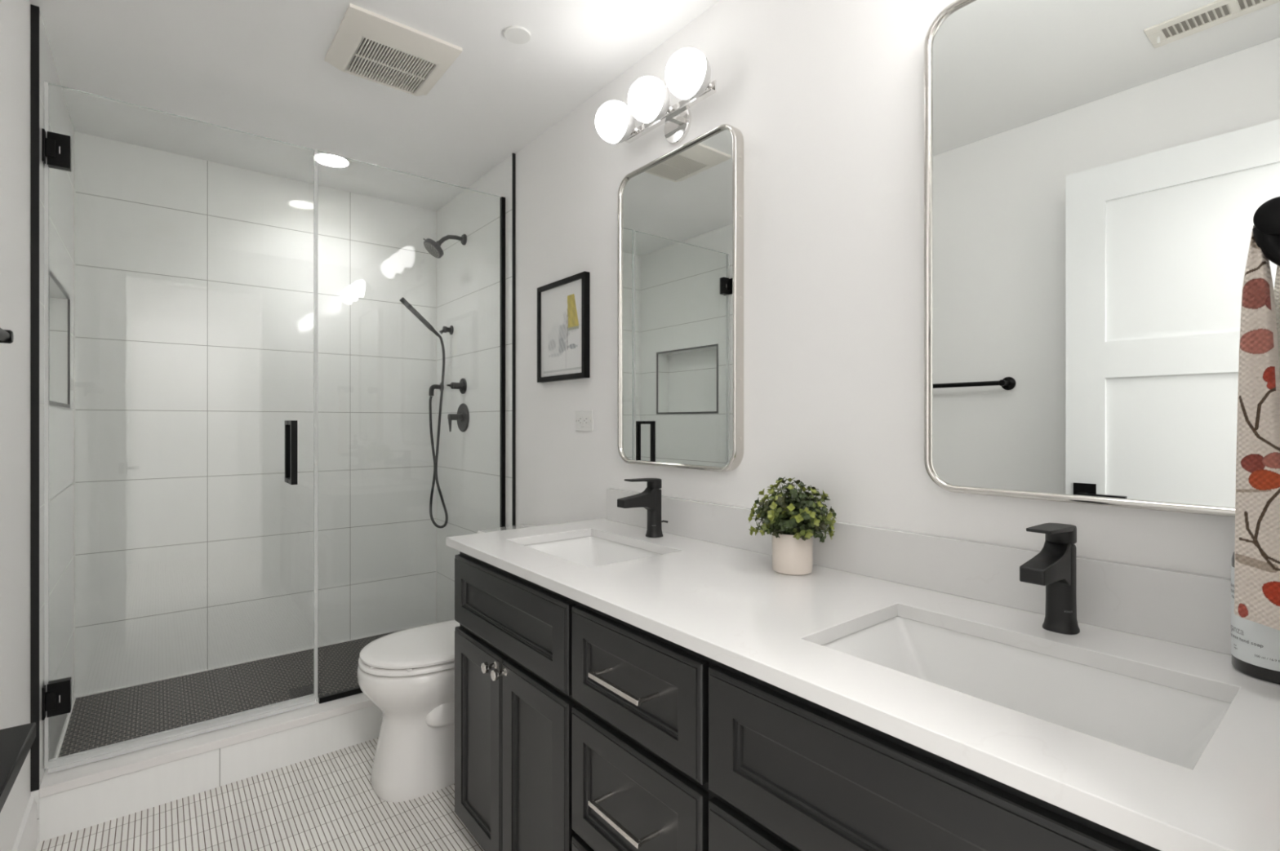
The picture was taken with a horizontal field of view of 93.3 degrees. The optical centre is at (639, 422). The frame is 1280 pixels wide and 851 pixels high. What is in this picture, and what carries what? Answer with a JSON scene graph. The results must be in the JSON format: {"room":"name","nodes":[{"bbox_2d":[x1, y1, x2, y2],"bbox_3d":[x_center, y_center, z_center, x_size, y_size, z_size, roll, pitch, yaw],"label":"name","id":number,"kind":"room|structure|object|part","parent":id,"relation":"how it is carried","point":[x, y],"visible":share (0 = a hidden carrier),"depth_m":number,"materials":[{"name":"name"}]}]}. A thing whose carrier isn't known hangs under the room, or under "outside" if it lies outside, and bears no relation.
{"room":"bathroom","nodes":[
{"label":"bathroom","id":0,"kind":"room"},
{"bbox_2d":[0,0,31,850],"bbox_3d":[-1.324,0.009,1.107,0.120,2.408,3.622,0,0,-39],"label":"wall","id":1,"kind":"structure","parent":0,"point":[15,15],"depth_m":1.54,"materials":[{"name":"white paint"}]},
{"bbox_2d":[0,328,13,343],"bbox_3d":[-1.005,-0.159,0.862,0.073,0.054,0.669,0,0,-39],"label":"towel bar","id":2,"kind":"object","parent":1,"relation":"attached to","point":[6,336],"visible":1,"depth_m":1.11,"materials":[{"name":"black metal"}]},
{"bbox_2d":[11,796,37,850],"bbox_3d":[-0.992,1.141,0.799,0.014,0.145,2.386,0,0,-39],"label":"baseboard","id":3,"kind":"structure","parent":1,"relation":"attached to","point":[26,840],"depth_m":1.65,"materials":[{"name":"white paint"}]},
{"bbox_2d":[30,4,39,791],"bbox_3d":[-1.737,-0.070,1.735,0.018,2.251,0.007,0,0,-39],"label":"trim","id":4,"kind":"structure","parent":1,"relation":"attached to","point":[34,10],"depth_m":1.73,"materials":[{"name":"black metal"}]},
{"bbox_2d":[31,9,74,844],"bbox_3d":[-2.073,0.009,2.084,0.106,2.408,0.960,0,0,-39],"label":"tiled wall","id":5,"kind":"structure","parent":0,"point":[56,187],"depth_m":2.03,"materials":[{"name":"white tile"}]},
{"bbox_2d":[47,266,70,408],"bbox_3d":[-2.025,-0.271,2.108,0.007,0.429,0.590,0,0,-39],"label":"trim","id":6,"kind":"structure","parent":5,"relation":"attached to","point":[50,273],"depth_m":2.01,"materials":[{"name":"grey"}]},
{"bbox_2d":[41,83,315,767],"bbox_3d":[-1.500,0.018,2.040,0.733,2.074,0.144,0,0,-39],"label":"shower door","id":7,"kind":"structure","parent":5,"relation":"attached to","point":[56,148],"depth_m":1.86,"materials":[{"name":"clear glass"}]},
{"bbox_3d":[-1.776,0.833,1.819,0.027,0.095,0.070,0,0,-39],"label":"wall plate","id":8,"kind":"part","parent":7,"relation":"part of","materials":[{"name":"black"}]},
{"bbox_3d":[-1.776,-0.821,1.819,0.027,0.095,0.070,0,0,-39],"label":"wall plate","id":9,"kind":"part","parent":7,"relation":"part of","materials":[{"name":"black metal"}]},
{"bbox_3d":[-1.280,0.108,2.216,0.020,0.230,0.144,0,0,-39],"label":"handle","id":10,"kind":"part","parent":7,"relation":"part of","materials":[{"name":"black metal"}]},
{"bbox_2d":[56,622,436,764],"bbox_3d":[-1.453,1.198,2.590,1.528,0.130,0.942,0,0,-39],"label":"floor","id":11,"kind":"structure","parent":0,"point":[104,722],"depth_m":2.48,"materials":[{"name":"tile"}]},
{"bbox_2d":[288,683,322,700],"bbox_3d":[-1.408,1.131,2.542,0.110,0.004,0.110,0,0,-39],"label":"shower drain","id":12,"kind":"object","parent":11,"relation":"on","point":[308,691],"visible":0.99,"depth_m":2.53,"materials":[{"name":"black"}]},
{"bbox_2d":[75,132,435,697],"bbox_3d":[-1.741,0.009,2.955,1.499,2.408,0.012,0,0,-39],"label":"tiled wall","id":13,"kind":"structure","parent":0,"point":[194,277],"depth_m":2.83,"materials":[{"name":"white tile"}]},
{"bbox_2d":[53,131,436,764],"bbox_3d":[-1.485,-0.031,2.634,1.499,2.328,0.810,0,0,-39],"label":"trim","id":14,"kind":"structure","parent":13,"relation":"attached to","point":[75,698],"depth_m":2.60,"materials":[{"name":"white"}]},
{"bbox_2d":[35,737,484,850],"bbox_3d":[0.138,1.238,0.596,1.728,0.050,4.160,0,0,-39],"label":"floor","id":15,"kind":"structure","parent":0,"point":[329,802],"depth_m":1.84,"materials":[{"name":"tile"}]},
{"bbox_2d":[39,693,382,842],"bbox_3d":[-1.189,1.135,2.264,1.499,0.157,0.142,0,0,-39],"label":"shower curb","id":16,"kind":"object","parent":15,"relation":"on","point":[77,795],"visible":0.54,"depth_m":1.98,"materials":[{"name":"tile"}]},
{"bbox_2d":[317,151,505,703],"bbox_3d":[-0.915,0.018,2.507,0.766,2.074,0.019,0,0,-39],"label":"fixed glass panel","id":17,"kind":"object","parent":16,"relation":"on","point":[355,691],"visible":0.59,"depth_m":2.73,"materials":[{"name":"clear"}]},
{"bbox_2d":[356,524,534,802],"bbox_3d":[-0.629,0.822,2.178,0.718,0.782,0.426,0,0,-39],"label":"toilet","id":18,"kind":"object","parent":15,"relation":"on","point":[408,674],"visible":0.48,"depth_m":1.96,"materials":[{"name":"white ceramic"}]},
{"bbox_3d":[-0.659,1.009,2.155,0.642,0.408,0.362,0,0,-39],"label":"bowl","id":19,"kind":"part","parent":18,"relation":"part of","materials":[{"name":"white ceramic"}]},
{"bbox_3d":[-0.716,0.794,2.109,0.488,0.023,0.366,0,0,-39],"label":"seat","id":20,"kind":"part","parent":18,"relation":"part of","materials":[{"name":"white plastic"}]},
{"bbox_3d":[-0.718,0.770,2.107,0.474,0.026,0.370,0,0,-39],"label":"lid","id":21,"kind":"part","parent":18,"relation":"part of","materials":[{"name":"white plastic"}]},
{"bbox_3d":[-0.440,0.449,2.329,0.234,0.036,0.426,0,0,-39],"label":"tank lid","id":22,"kind":"part","parent":18,"relation":"part of","materials":[{"name":"white ceramic"}]},
{"bbox_2d":[454,551,1160,850],"bbox_3d":[0.181,0.791,1.286,0.596,0.843,1.712,0,0,-39],"label":"vanity cabinet","id":23,"kind":"object","parent":15,"relation":"on","point":[579,726],"visible":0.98,"depth_m":1.06,"materials":[{"name":"black paint"}]},
{"bbox_3d":[-0.447,0.882,1.674,0.021,0.551,0.314,0,0,-39],"label":"door","id":24,"kind":"part","parent":23,"relation":"part of","materials":[{"name":"black paint"}]},
{"bbox_3d":[-0.387,0.628,1.554,0.036,0.028,0.028,0,0,-39],"label":"knob","id":25,"kind":"part","parent":23,"relation":"part of","materials":[{"name":"silver metal"}]},
{"bbox_3d":[-0.351,0.628,1.510,0.036,0.028,0.028,0,0,-39],"label":"knob","id":26,"kind":"part","parent":23,"relation":"part of","materials":[{"name":"silver metal"}]},
{"bbox_3d":[-0.248,0.882,1.426,0.021,0.551,0.314,0,0,-39],"label":"door","id":27,"kind":"part","parent":23,"relation":"part of","materials":[{"name":"black paint"}]},
{"bbox_3d":[-0.018,1.020,1.138,0.021,0.275,0.394,0,0,-39],"label":"drawer","id":28,"kind":"part","parent":23,"relation":"part of","materials":[{"name":"black paint"}]},
{"bbox_3d":[-0.031,0.731,1.117,0.053,0.009,0.153,0,0,-39],"label":"handle","id":29,"kind":"part","parent":23,"relation":"part of","materials":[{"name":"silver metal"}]},
{"bbox_3d":[-0.031,0.485,1.117,0.053,0.009,0.153,0,0,-39],"label":"handle","id":30,"kind":"part","parent":23,"relation":"part of","materials":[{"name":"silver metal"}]},
{"bbox_3d":[-0.018,0.737,1.138,0.021,0.260,0.394,0,0,-39],"label":"drawer","id":31,"kind":"part","parent":23,"relation":"part of","materials":[{"name":"black paint"}]},
{"bbox_3d":[-0.018,0.491,1.138,0.021,0.196,0.394,0,0,-39],"label":"drawer","id":32,"kind":"part","parent":23,"relation":"part of","materials":[{"name":"black paint"}]},
{"bbox_3d":[0.211,0.882,0.850,0.021,0.551,0.315,0,0,-39],"label":"door","id":33,"kind":"part","parent":23,"relation":"part of","materials":[{"name":"black paint"}]},
{"bbox_2d":[445,488,1279,850],"bbox_3d":[0.189,0.298,1.294,0.576,0.134,1.726,0,0,-39],"label":"countertop","id":34,"kind":"structure","parent":23,"relation":"on","point":[713,591],"depth_m":0.95,"materials":[{"name":"white stone"}]},
{"bbox_2d":[524,536,662,568],"bbox_3d":[-0.137,0.433,1.678,0.348,0.134,0.486,0,0,-39],"label":"undermount sink","id":35,"kind":"object","parent":34,"relation":"in","point":[589,552],"visible":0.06,"depth_m":1.87,"materials":[{"name":"white ceramic"}]},
{"bbox_2d":[617,478,667,537],"bbox_3d":[0.014,0.253,1.783,0.180,0.175,0.049,0,0,-39],"label":"sink faucet","id":36,"kind":"object","parent":34,"relation":"on","point":[650,499],"visible":1,"depth_m":1.78,"materials":[{"name":"black metal"}]},
{"bbox_3d":[-0.004,0.227,1.768,0.133,0.080,0.035,0,0,-39],"label":"spout","id":37,"kind":"part","parent":36,"relation":"part of","materials":[{"name":"black metal"}]},
{"bbox_3d":[0.010,0.171,1.780,0.117,0.011,0.040,0,0,-39],"label":"handle","id":38,"kind":"part","parent":36,"relation":"part of","materials":[{"name":"black metal"}]},
{"bbox_2d":[747,477,835,575],"bbox_3d":[0.348,0.233,1.385,0.189,0.215,0.193,0,0,-13],"label":"potted plant","id":39,"kind":"object","parent":34,"relation":"on","point":[793,521],"visible":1,"depth_m":1.34,"materials":[{"name":"green plant"}]},
{"bbox_3d":[0.348,0.295,1.382,0.091,0.090,0.091,0,0,-39],"label":"pot","id":40,"kind":"part","parent":39,"relation":"part of","materials":[{"name":"ceramic"}]},
{"bbox_2d":[822,616,1231,769],"bbox_3d":[0.512,0.433,0.865,0.348,0.134,0.513,0,0,-39],"label":"undermount sink","id":41,"kind":"object","parent":34,"relation":"in","point":[1175,726],"visible":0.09,"depth_m":0.94,"materials":[{"name":"white ceramic"}]},
{"bbox_2d":[1019,523,1079,635],"bbox_3d":[0.662,0.253,0.970,0.180,0.175,0.049,0,0,-39],"label":"sink faucet","id":42,"kind":"object","parent":34,"relation":"on","point":[1055,567],"visible":1,"depth_m":0.97,"materials":[{"name":"black metal"}]},
{"bbox_3d":[0.644,0.227,0.956,0.133,0.080,0.035,0,0,-39],"label":"spout","id":43,"kind":"part","parent":42,"relation":"part of","materials":[{"name":"black metal"}]},
{"bbox_3d":[0.658,0.171,0.967,0.117,0.011,0.040,0,0,-39],"label":"handle","id":44,"kind":"part","parent":42,"relation":"part of","materials":[{"name":"black metal"}]},
{"bbox_2d":[1231,551,1279,684],"bbox_3d":[0.858,0.216,0.813,0.091,0.247,0.091,0,0,-39],"label":"soap bottle","id":45,"kind":"object","parent":34,"relation":"on","point":[1255,646],"visible":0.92,"depth_m":0.80,"materials":[{"name":"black plastic"}]},
{"bbox_2d":[29,0,719,211],"bbox_3d":[-0.670,-1.255,1.609,1.728,0.120,3.652,0,0,-39],"label":"ceiling","id":46,"kind":"structure","parent":0,"point":[259,68],"depth_m":2.10,"materials":[{"name":"white paint"}]},
{"bbox_2d":[311,152,351,168],"bbox_3d":[-1.405,-1.232,2.755,0.164,0.081,0.164,0,0,-39],"label":"recessed light","id":47,"kind":"object","parent":46,"relation":"in","point":[326,160],"visible":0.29,"depth_m":2.81,"materials":[{"name":"white plastic"}]},
{"bbox_2d":[324,3,462,96],"bbox_3d":[-0.801,-1.180,1.957,0.333,0.030,0.334,0,0,-39],"label":"ceiling vent","id":48,"kind":"object","parent":46,"relation":"in","point":[367,45],"visible":1,"depth_m":1.92,"materials":[{"name":"white plastic"}]},
{"bbox_2d":[503,25,530,44],"bbox_3d":[-0.377,-1.192,1.861,0.082,0.006,0.082,0,0,-39],"label":"cover plate","id":49,"kind":"object","parent":46,"relation":"attached to","point":[515,34],"visible":1,"depth_m":1.85,"materials":[{"name":"white plastic"}]},
{"bbox_2d":[436,154,511,622],"bbox_3d":[-0.858,0.009,3.060,0.012,2.408,0.950,0,0,-39],"label":"tiled wall","id":50,"kind":"structure","parent":0,"point":[468,275],"depth_m":3.02,"materials":[{"name":"white tile"}]},
{"bbox_2d":[400,297,448,528],"bbox_3d":[-1.165,-0.036,3.200,0.250,1.202,0.161,0,0,-39],"label":"shower","id":51,"kind":"object","parent":50,"relation":"attached to","point":[402,300],"visible":1,"depth_m":3.21,"materials":[{"name":"black metal"}]},
{"bbox_2d":[428,382,444,395],"bbox_3d":[-1.124,-0.183,3.325,0.073,0.076,0.052,0,0,-39],"label":"outlet","id":52,"kind":"object","parent":50,"relation":"attached to","point":[433,387],"visible":0.92,"depth_m":3.31,"materials":[{"name":"black metal"}]},
{"bbox_2d":[422,234,466,258],"bbox_3d":[-0.982,-0.893,3.035,0.213,0.143,0.106,0,0,-39],"label":"shower","id":53,"kind":"object","parent":50,"relation":"attached to","point":[433,248],"visible":1,"depth_m":3.01,"materials":[{"name":"black metal"}]},
{"bbox_3d":[-0.958,-0.918,3.054,0.133,0.065,0.021,0,0,-39],"label":"arm","id":54,"kind":"part","parent":53,"relation":"part of","materials":[{"name":"black metal"}]},
{"bbox_2d":[439,325,453,334],"bbox_3d":[-1.034,-0.493,3.217,0.067,0.051,0.050,0,0,-39],"label":"holder","id":55,"kind":"object","parent":50,"relation":"attached to","point":[445,329],"visible":1,"depth_m":3.21,"materials":[{"name":"black metal"}]},
{"bbox_2d":[446,378,466,394],"bbox_3d":[-0.943,-0.187,3.086,0.088,0.080,0.080,0,0,-39],"label":"valve","id":56,"kind":"object","parent":50,"relation":"attached to","point":[462,385],"visible":1,"depth_m":3.08,"materials":[{"name":"black metal"}]},
{"bbox_3d":[-0.938,-0.187,3.090,0.056,0.034,0.034,0,0,-39],"label":"knob","id":57,"kind":"part","parent":56,"relation":"part of","materials":[{"name":"black metal"}]},
{"bbox_3d":[-0.914,-0.187,3.108,0.016,0.080,0.080,0,0,-39],"label":"plate","id":58,"kind":"part","parent":56,"relation":"part of","materials":[{"name":"black metal"}]},
{"bbox_2d":[447,404,469,431],"bbox_3d":[-0.940,-0.024,3.088,0.080,0.146,0.146,0,0,-39],"label":"shower valve","id":59,"kind":"object","parent":50,"relation":"attached to","point":[462,416],"visible":1,"depth_m":3.08,"materials":[{"name":"black metal"}]},
{"bbox_3d":[-0.963,0.007,3.070,0.020,0.082,0.020,0,0,-39],"label":"lever","id":60,"kind":"part","parent":59,"relation":"part of","materials":[{"name":"black metal"}]},
{"bbox_3d":[-0.943,-0.027,3.086,0.068,0.032,0.032,0,0,-39],"label":"knob","id":61,"kind":"part","parent":59,"relation":"part of","materials":[{"name":"black metal"}]},
{"bbox_3d":[-0.915,-0.024,3.108,0.018,0.146,0.146,0,0,-39],"label":"plate","id":62,"kind":"part","parent":59,"relation":"part of","materials":[{"name":"black metal"}]},
{"bbox_2d":[515,0,1235,578],"bbox_3d":[-0.043,0.009,2.129,0.100,2.408,3.622,0,0,-39],"label":"wall","id":63,"kind":"structure","parent":0,"point":[825,98],"depth_m":1.49,"materials":[{"name":"white paint"}]},
{"bbox_2d":[511,152,515,525],"bbox_3d":[-0.561,0.009,2.687,0.013,2.408,0.007,0,0,-39],"label":"trim","id":64,"kind":"structure","parent":63,"relation":"attached to","point":[513,155],"depth_m":2.69,"materials":[{"name":"black metal"}]},
{"bbox_2d":[537,271,590,382],"bbox_3d":[-0.304,-0.358,2.357,0.024,0.389,0.354,0,0,-39],"label":"framed picture","id":65,"kind":"object","parent":63,"relation":"attached to","point":[563,305],"visible":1,"depth_m":2.33,"materials":[{"name":"black"}]},
{"bbox_2d":[541,279,581,377],"bbox_3d":[-0.307,-0.358,2.355,0.001,0.351,0.316,0,0,-39],"label":"print","id":66,"kind":"object","parent":65,"relation":"attached to","point":[561,306],"depth_m":2.35},
{"bbox_2d":[575,410,593,431],"bbox_3d":[-0.209,-0.005,2.249,0.009,0.077,0.118,0,0,-39],"label":"wall outlet","id":67,"kind":"object","parent":63,"relation":"attached to","point":[584,419],"visible":1,"depth_m":2.24,"materials":[{"name":"white plastic"}]},
{"bbox_2d":[577,417,582,425],"bbox_3d":[-0.223,-0.005,2.263,0.003,0.029,0.036,0,0,-39],"label":"socket","id":68,"kind":"object","parent":67,"relation":"attached to","point":[580,420],"depth_m":2.26,"materials":[{"name":"grey plastic"}]},
{"bbox_2d":[583,417,589,425],"bbox_3d":[-0.199,-0.005,2.232,0.003,0.029,0.036,0,0,-39],"label":"socket","id":69,"kind":"object","parent":67,"relation":"attached to","point":[586,420],"depth_m":2.23,"materials":[{"name":"grey plastic"}]},
{"bbox_2d":[595,48,715,145],"bbox_3d":[0.048,-0.929,1.790,0.181,0.155,0.459,0,0,-39],"label":"vanity light","id":70,"kind":"object","parent":63,"relation":"attached to","point":[687,71],"visible":1,"depth_m":1.74,"materials":[{"name":"white glass"}]},
{"bbox_3d":[-0.100,-0.945,1.887,0.072,0.122,0.122,0,0,-39],"label":"lit globe","id":71,"kind":"part","parent":70,"relation":"part of","materials":[{"name":"white glass"}]},
{"bbox_3d":[-0.054,-0.945,1.923,0.047,0.123,0.123,0,0,-39],"label":"globe","id":72,"kind":"part","parent":70,"relation":"part of","materials":[{"name":"white glass"}]},
{"bbox_3d":[0.005,-0.945,1.755,0.072,0.122,0.122,0,0,-39],"label":"lit globe","id":73,"kind":"part","parent":70,"relation":"part of","materials":[{"name":"white glass"}]},
{"bbox_3d":[0.051,-0.945,1.792,0.047,0.123,0.123,0,0,-39],"label":"globe","id":74,"kind":"part","parent":70,"relation":"part of","materials":[{"name":"white glass"}]},
{"bbox_3d":[0.113,-0.907,1.842,0.013,0.112,0.112,0,0,-39],"label":"plate","id":75,"kind":"part","parent":70,"relation":"part of","materials":[{"name":"silver metal"}]},
{"bbox_3d":[0.110,-0.945,1.624,0.072,0.122,0.122,0,0,-39],"label":"lit globe","id":76,"kind":"part","parent":70,"relation":"part of","materials":[{"name":"white glass"}]},
{"bbox_3d":[0.155,-0.945,1.660,0.047,0.123,0.123,0,0,-39],"label":"globe","id":77,"kind":"part","parent":70,"relation":"part of","materials":[{"name":"white glass"}]},
{"bbox_2d":[617,124,743,471],"bbox_3d":[0.102,-0.342,1.839,0.034,0.958,0.537,0,0,-39],"label":"wall mirror","id":78,"kind":"object","parent":63,"relation":"attached to","point":[681,213],"visible":1,"depth_m":1.79,"materials":[{"name":"silver metal"}]},
{"bbox_2d":[606,488,1231,655],"bbox_3d":[0.417,0.285,1.454,0.019,0.109,1.691,0,0,-39],"label":"backsplash","id":79,"kind":"structure","parent":63,"relation":"attached to","point":[1193,610],"depth_m":1.14,"materials":[{"name":"white stone"}]},
{"bbox_2d":[924,0,1279,517],"bbox_3d":[0.752,-0.342,1.025,0.034,0.958,0.537,0,0,-39],"label":"wall mirror","id":80,"kind":"object","parent":63,"relation":"attached to","point":[1098,173],"visible":0.94,"depth_m":1.01,"materials":[{"name":"silver metal"}]},
{"bbox_2d":[1234,225,1279,631],"bbox_3d":[0.798,0.005,0.750,0.062,0.504,0.086,0,0,-39],"label":"hand towel","id":81,"kind":"object","parent":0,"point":[1257,495],"visible":1,"depth_m":0.75,"materials":[{"name":"fabric"}]},
{"bbox_3d":[0.403,0.009,0.264,1.528,2.408,0.150,0,0,-39],"label":"wall","id":82,"kind":"structure","parent":0,"visible":0},
{"bbox_2d":[0,722,35,813],"bbox_3d":[-0.352,0.153,0.228,0.093,2.096,0.707,0,0,-37],"label":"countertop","id":83,"kind":"structure","parent":82,"relation":"in","point":[16,742],"depth_m":0.46,"materials":[{"name":"black stone"}]},
{"bbox_2d":[1252,196,1279,266],"bbox_3d":[0.823,-0.231,0.749,0.106,0.092,0.083,0,0,-39],"label":"towel hook","id":84,"kind":"object","parent":82,"relation":"attached to","point":[1266,219],"visible":1,"depth_m":0.74,"materials":[{"name":"black metal"}]}
]}

